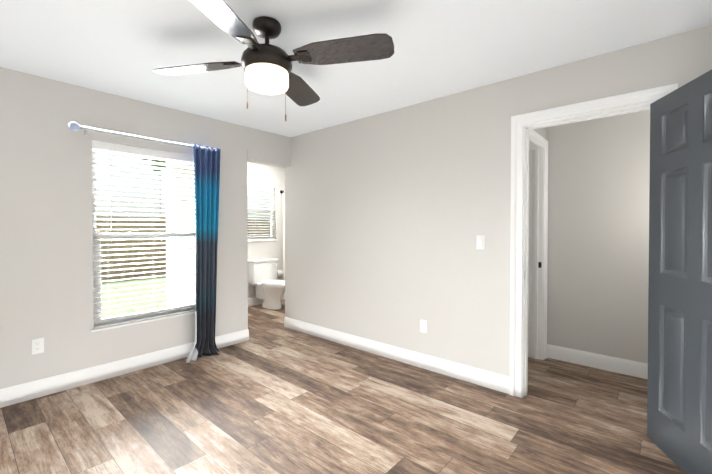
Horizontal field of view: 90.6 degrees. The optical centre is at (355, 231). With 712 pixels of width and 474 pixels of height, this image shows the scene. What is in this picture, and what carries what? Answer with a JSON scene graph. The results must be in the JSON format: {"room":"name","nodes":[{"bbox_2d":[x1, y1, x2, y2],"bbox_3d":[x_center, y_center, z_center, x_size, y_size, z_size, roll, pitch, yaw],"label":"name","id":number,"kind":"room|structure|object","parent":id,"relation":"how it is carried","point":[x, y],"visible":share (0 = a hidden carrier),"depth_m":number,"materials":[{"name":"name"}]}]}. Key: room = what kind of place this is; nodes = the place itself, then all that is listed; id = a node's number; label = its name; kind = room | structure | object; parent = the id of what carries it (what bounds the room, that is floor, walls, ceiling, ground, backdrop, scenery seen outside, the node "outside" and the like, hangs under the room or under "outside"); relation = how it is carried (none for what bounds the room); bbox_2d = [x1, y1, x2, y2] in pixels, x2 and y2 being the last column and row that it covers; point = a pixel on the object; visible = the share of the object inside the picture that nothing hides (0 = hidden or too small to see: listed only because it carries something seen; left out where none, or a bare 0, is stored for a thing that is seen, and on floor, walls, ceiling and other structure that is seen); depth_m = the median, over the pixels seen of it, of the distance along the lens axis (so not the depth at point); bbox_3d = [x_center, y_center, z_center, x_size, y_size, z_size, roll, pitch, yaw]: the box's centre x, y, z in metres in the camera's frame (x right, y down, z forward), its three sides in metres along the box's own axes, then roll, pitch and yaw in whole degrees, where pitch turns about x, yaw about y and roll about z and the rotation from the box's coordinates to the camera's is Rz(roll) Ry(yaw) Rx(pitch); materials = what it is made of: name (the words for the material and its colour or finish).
{"room":"empty bedroom","nodes":[
{"label":"empty bedroom","id":0,"kind":"room"},
{"bbox_2d":[0,67,291,388],"bbox_3d":[-1.996,0.031,3.247,0.126,2.440,3.390,1,1,41],"label":"wall","id":1,"kind":"structure","parent":0,"point":[46,199],"depth_m":2.84,"materials":[{"name":"beige paint"}]},
{"bbox_2d":[31,338,43,354],"bbox_3d":[-2.421,0.868,2.678,0.007,0.115,0.070,1,1,41],"label":"outlet","id":2,"kind":"object","parent":1,"relation":"attached to","point":[37,345],"visible":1,"depth_m":2.68,"materials":[{"name":"white plastic"}]},
{"bbox_2d":[0,329,248,407],"bbox_3d":[-2.134,1.188,3.005,0.014,0.131,2.764,1,1,41],"label":"baseboard","id":3,"kind":"structure","parent":1,"relation":"attached to","point":[15,394],"depth_m":2.97,"materials":[{"name":"white wood"}]},
{"bbox_2d":[92,140,195,328],"bbox_3d":[-1.922,0.025,3.321,0.116,1.590,0.940,1,1,41],"label":"window","id":4,"kind":"structure","parent":1,"relation":"in","point":[100,321],"depth_m":3.21,"materials":[{"name":"white plastic"}]},
{"bbox_2d":[68,121,220,362],"bbox_3d":[-1.814,0.186,3.209,0.216,2.124,1.248,1,1,41],"label":"curtain","id":5,"kind":"object","parent":1,"relation":"hanging from","point":[206,160],"visible":1,"depth_m":3.55,"materials":[{"name":"blue fabric"}]},
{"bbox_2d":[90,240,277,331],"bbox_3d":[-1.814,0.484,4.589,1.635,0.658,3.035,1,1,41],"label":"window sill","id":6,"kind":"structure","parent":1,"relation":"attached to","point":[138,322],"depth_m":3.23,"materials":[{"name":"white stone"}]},
{"bbox_2d":[170,162,194,306],"bbox_3d":[-1.995,0.017,4.433,1.430,2.440,0.120,1,1,41],"label":"wall","id":7,"kind":"structure","parent":0,"point":[189,284],"depth_m":4.60,"materials":[{"name":"beige paint"}]},
{"bbox_2d":[166,161,284,307],"bbox_3d":[-1.701,-0.001,5.948,0.120,2.440,2.790,1,1,41],"label":"wall","id":8,"kind":"structure","parent":0,"point":[263,173],"depth_m":6.04,"materials":[{"name":"beige paint"}]},
{"bbox_2d":[247,182,275,240],"bbox_3d":[-1.716,-0.341,5.923,0.102,0.980,0.840,1,1,41],"label":"bathroom window","id":9,"kind":"structure","parent":8,"relation":"in","point":[255,185],"depth_m":6.01,"materials":[{"name":"white plastic"}]},
{"bbox_2d":[248,295,282,305],"bbox_3d":[-1.651,1.154,5.918,0.014,0.131,2.550,1,1,41],"label":"baseboard","id":10,"kind":"structure","parent":8,"relation":"attached to","point":[254,301],"depth_m":5.85,"materials":[{"name":"white wood"}]},
{"bbox_2d":[277,270,282,275],"bbox_3d":[-1.346,0.716,6.174,0.130,0.110,0.174,1,1,41],"label":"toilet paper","id":11,"kind":"object","parent":8,"relation":"attached to","point":[279,272],"visible":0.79,"depth_m":6.12,"materials":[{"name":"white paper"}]},
{"bbox_2d":[280,190,284,299],"bbox_3d":[-0.795,0.228,5.811,1.430,1.935,0.076,1,1,41],"label":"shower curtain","id":12,"kind":"object","parent":8,"relation":"attached to","point":[283,206],"visible":0.17,"depth_m":6.20,"materials":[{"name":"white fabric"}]},
{"bbox_2d":[0,300,684,473],"bbox_3d":[-0.172,1.299,3.403,5.790,0.100,6.240,1,1,41],"label":"floor","id":13,"kind":"structure","parent":0,"point":[272,395],"depth_m":2.36,"materials":[{"name":"brown wood"}]},
{"bbox_2d":[248,258,284,309],"bbox_3d":[-1.368,0.839,5.714,0.687,0.765,0.490,1,1,41],"label":"toilet","id":14,"kind":"object","parent":13,"relation":"on","point":[266,283],"visible":0.88,"depth_m":5.68,"materials":[{"name":"white ceramic"}]},
{"bbox_2d":[0,0,711,136],"bbox_3d":[-0.172,-1.241,3.373,5.790,0.100,6.240,1,1,41],"label":"ceiling","id":15,"kind":"structure","parent":0,"point":[125,48],"depth_m":2.20,"materials":[{"name":"paint"}]},
{"bbox_2d":[153,0,393,120],"bbox_3d":[-0.503,-0.902,1.993,1.089,0.545,1.089,0,1,-32],"label":"ceiling fan","id":16,"kind":"object","parent":15,"relation":"hanging from","point":[267,66],"visible":1,"depth_m":1.90,"materials":[{"name":"brown metal"}]},
{"bbox_2d":[292,25,711,376],"bbox_3d":[0.714,0.031,3.225,4.240,2.440,0.120,1,1,41],"label":"wall","id":17,"kind":"structure","parent":0,"point":[390,215],"depth_m":3.17,"materials":[{"name":"beige paint"}]},
{"bbox_2d":[284,317,509,393],"bbox_3d":[0.134,1.181,3.656,2.818,0.131,0.014,1,1,41],"label":"baseboard","id":18,"kind":"structure","parent":17,"relation":"attached to","point":[481,377],"depth_m":3.31,"materials":[{"name":"white wood"}]},
{"bbox_2d":[420,319,426,332],"bbox_3d":[0.620,0.866,3.233,0.070,0.115,0.007,1,1,41],"label":"outlet","id":19,"kind":"object","parent":17,"relation":"attached to","point":[423,326],"visible":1,"depth_m":3.23,"materials":[{"name":"white plastic"}]},
{"bbox_2d":[477,235,484,249],"bbox_3d":[1.018,0.085,2.875,0.070,0.115,0.010,1,1,41],"label":"light switch","id":20,"kind":"object","parent":17,"relation":"attached to","point":[481,242],"visible":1,"depth_m":2.87,"materials":[{"name":"white plastic"}]},
{"bbox_2d":[510,83,677,397],"bbox_3d":[1.830,0.185,2.836,1.085,2.141,1.045,1,1,41],"label":"door frame","id":21,"kind":"structure","parent":17,"relation":"attached to","point":[522,125],"depth_m":2.69,"materials":[{"name":"white wood"}]},
{"bbox_2d":[647,69,711,473],"bbox_3d":[1.724,0.243,1.780,0.179,2.030,0.763,0,1,12],"label":"door leaf","id":22,"kind":"structure","parent":17,"relation":"in","point":[679,411],"depth_m":1.87,"materials":[{"name":"grey wood"}]},
{"bbox_2d":[533,127,548,301],"bbox_3d":[2.090,0.024,3.830,0.120,2.440,2.600,1,1,41],"label":"wall","id":23,"kind":"structure","parent":0,"point":[544,132],"depth_m":3.49,"materials":[{"name":"beige paint"}]},
{"bbox_2d":[547,110,649,363],"bbox_3d":[2.474,0.033,3.084,1.400,2.440,0.120,1,1,41],"label":"wall","id":24,"kind":"structure","parent":0,"point":[598,236],"depth_m":3.21,"materials":[{"name":"beige paint"}]},
{"bbox_2d":[547,344,647,378],"bbox_3d":[2.373,1.187,3.087,1.300,0.131,0.028,1,1,41],"label":"baseboard","id":25,"kind":"structure","parent":24,"relation":"attached to","point":[616,365],"depth_m":3.20,"materials":[{"name":"white wood"}]},
{"label":"outside","id":26,"kind":"structure","parent":0,"visible":0},
{"bbox_2d":[101,245,166,317],"bbox_3d":[-9.259,1.438,8.542,42.000,0.100,45.000,1,1,41],"label":"ground","id":27,"kind":"structure","parent":26,"point":[131,309],"depth_m":7.75,"materials":[{"name":"green plant"}]},
{"bbox_2d":[142,158,165,216],"bbox_3d":[-9.421,-1.381,17.041,1.769,5.337,1.725,1,1,41],"label":"tree","id":28,"kind":"object","parent":27,"relation":"on","point":[155,165],"depth_m":16.52,"materials":[{"name":"beige plant"}]},
{"bbox_2d":[96,216,270,280],"bbox_3d":[-7.699,0.473,9.187,0.150,1.815,26.040,1,1,41],"label":"fence","id":29,"kind":"object","parent":27,"relation":"on","point":[133,255],"depth_m":10.42,"materials":[{"name":"brown wood"}]}
]}

